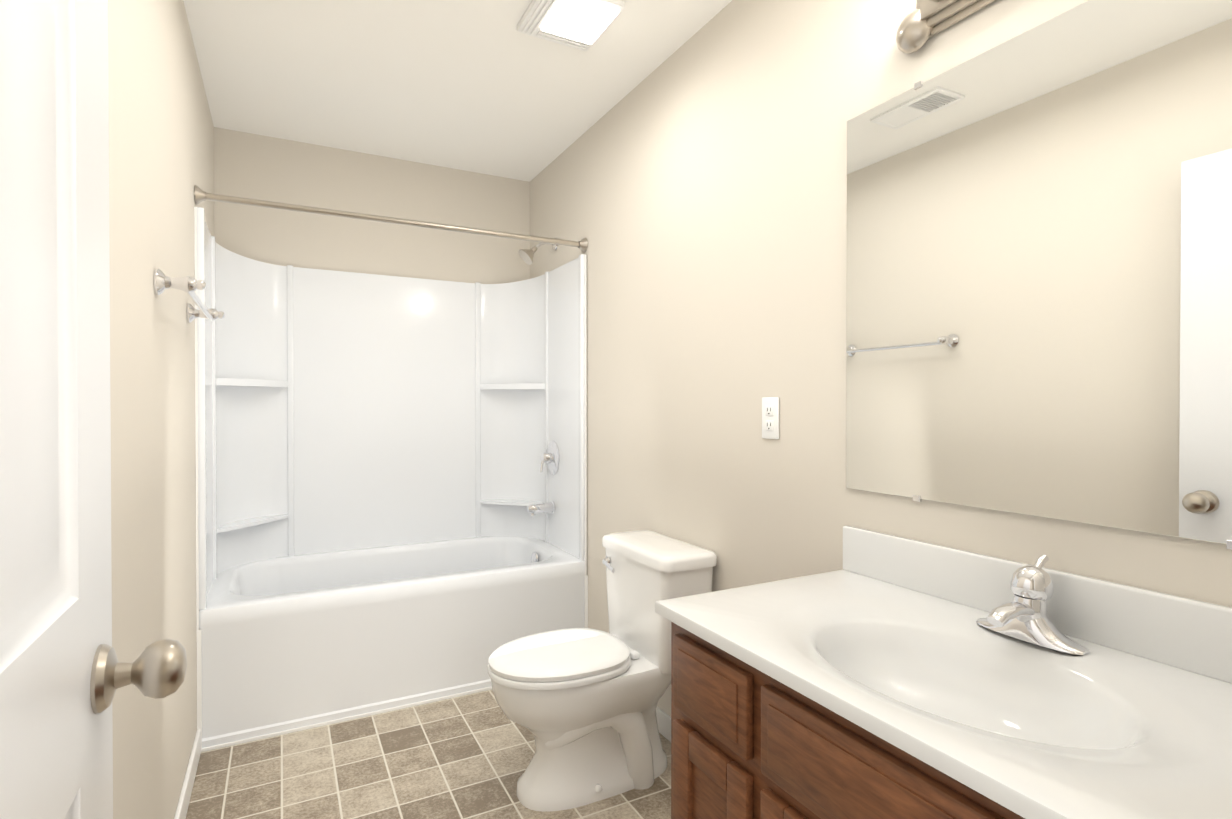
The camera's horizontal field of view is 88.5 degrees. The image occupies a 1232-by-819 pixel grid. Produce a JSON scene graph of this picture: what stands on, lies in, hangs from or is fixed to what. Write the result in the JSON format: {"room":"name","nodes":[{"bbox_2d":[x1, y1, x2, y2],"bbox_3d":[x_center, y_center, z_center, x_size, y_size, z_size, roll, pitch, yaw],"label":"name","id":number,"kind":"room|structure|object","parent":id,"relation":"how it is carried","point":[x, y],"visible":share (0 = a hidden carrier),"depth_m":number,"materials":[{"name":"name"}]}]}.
{"room":"bathroom","nodes":[
{"label":"bathroom","id":0,"kind":"room"},
{"bbox_2d":[108,0,213,818],"bbox_3d":[-0.844,-0.028,0.919,0.100,2.490,4.620,0,1,-28],"label":"wall","id":1,"kind":"structure","parent":0,"point":[161,145],"depth_m":1.49,"materials":[{"name":"beige paint"}]},
{"bbox_2d":[0,0,186,818],"bbox_3d":[-0.420,0.195,0.433,0.133,2.028,0.840,0,1,-28],"label":"door","id":2,"kind":"structure","parent":1,"relation":"in","point":[65,674],"depth_m":0.61,"materials":[{"name":"white wood"}]},
{"bbox_2d":[174,729,200,818],"bbox_3d":[-0.883,1.173,1.123,0.012,0.085,2.498,0,1,-28],"label":"baseboard","id":3,"kind":"structure","parent":1,"relation":"attached to","point":[185,795],"depth_m":1.97,"materials":[{"name":"white"}]},
{"bbox_2d":[154,268,224,322],"bbox_3d":[-1.201,-0.310,1.809,0.102,0.064,0.654,0,1,-28],"label":"towel rail","id":4,"kind":"object","parent":1,"relation":"attached to","point":[189,285],"visible":1,"depth_m":1.55,"materials":[{"name":"silver metal"}]},
{"bbox_2d":[195,185,587,252],"bbox_3d":[-0.816,-0.761,2.592,1.516,0.068,0.068,0,1,-28],"label":"rail","id":5,"kind":"object","parent":1,"relation":"attached to","point":[201,195],"visible":1,"depth_m":2.51,"materials":[{"name":"silver metal"}]},
{"bbox_2d":[214,127,529,283],"bbox_3d":[-1.186,-0.047,3.296,1.520,2.490,0.100,0,1,-28],"label":"wall","id":6,"kind":"structure","parent":0,"point":[257,166],"depth_m":3.19,"materials":[{"name":"beige paint"}]},
{"bbox_2d":[186,689,670,818],"bbox_3d":[-0.128,1.244,1.309,1.720,0.060,4.620,0,1,-28],"label":"floor","id":7,"kind":"structure","parent":0,"point":[469,756],"depth_m":2.10,"materials":[{"name":"tile"}]},
{"bbox_2d":[194,207,587,751],"bbox_3d":[-0.980,0.160,2.909,1.519,2.082,0.773,0,1,-28],"label":"bathtub","id":8,"kind":"object","parent":7,"relation":"on","point":[391,493],"visible":0.94,"depth_m":3.02,"materials":[{"name":"white plastic"}]},
{"bbox_2d":[487,530,716,811],"bbox_3d":[-0.074,0.834,2.075,0.698,0.757,0.456,0,1,-28],"label":"toilet","id":9,"kind":"object","parent":7,"relation":"on","point":[580,704],"visible":0.96,"depth_m":1.98,"materials":[{"name":"white ceramic"}]},
{"bbox_2d":[655,526,1231,818],"bbox_3d":[0.556,0.739,1.027,0.564,0.955,0.964,0,1,-28],"label":"bathroom vanity","id":10,"kind":"object","parent":7,"relation":"on","point":[883,676],"visible":1,"depth_m":1.03,"materials":[{"name":"white stone"}]},
{"bbox_2d":[183,0,731,181],"bbox_3d":[-0.128,-1.306,1.288,1.720,0.060,4.620,0,1,-28],"label":"ceiling","id":11,"kind":"structure","parent":0,"point":[483,86],"depth_m":2.41,"materials":[{"name":"white paint"}]},
{"bbox_2d":[517,0,624,50],"bbox_3d":[-0.152,-1.265,2.048,0.260,0.034,0.285,0,1,-28],"label":"recessed light","id":12,"kind":"object","parent":11,"relation":"attached to","point":[583,25],"visible":0.98,"depth_m":2.04,"materials":[{"name":"white"}]},
{"bbox_2d":[530,0,1231,716],"bbox_3d":[0.588,-0.034,1.677,0.100,2.490,4.620,0,1,-28],"label":"wall","id":13,"kind":"structure","parent":0,"point":[692,190],"depth_m":1.92,"materials":[{"name":"beige paint"}]},
{"bbox_2d":[656,706,670,741],"bbox_3d":[0.221,1.164,2.258,0.012,0.085,1.523,0,1,-28],"label":"baseboard","id":14,"kind":"structure","parent":13,"relation":"attached to","point":[664,722],"depth_m":2.33,"materials":[{"name":"white"}]},
{"bbox_2d":[762,397,778,438],"bbox_3d":[0.445,0.025,1.829,0.009,0.120,0.070,0,1,-28],"label":"electrical outlet plate","id":15,"kind":"object","parent":13,"relation":"attached to","point":[770,417],"visible":1,"depth_m":1.82,"materials":[{"name":"white plastic"}]},
{"bbox_2d":[896,0,995,52],"bbox_3d":[0.726,-0.866,1.108,0.177,0.156,0.659,0,1,-28],"label":"sconce","id":16,"kind":"object","parent":13,"relation":"attached to","point":[921,23],"visible":0.98,"depth_m":1.35,"materials":[{"name":"silver metal"}]},
{"bbox_2d":[846,0,1231,549],"bbox_3d":[0.792,-0.257,1.167,0.009,0.927,0.930,0,1,-28],"label":"mirror","id":17,"kind":"object","parent":13,"relation":"attached to","point":[1039,271],"visible":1,"depth_m":1.15,"materials":[{"name":"clear glass"}]}
]}

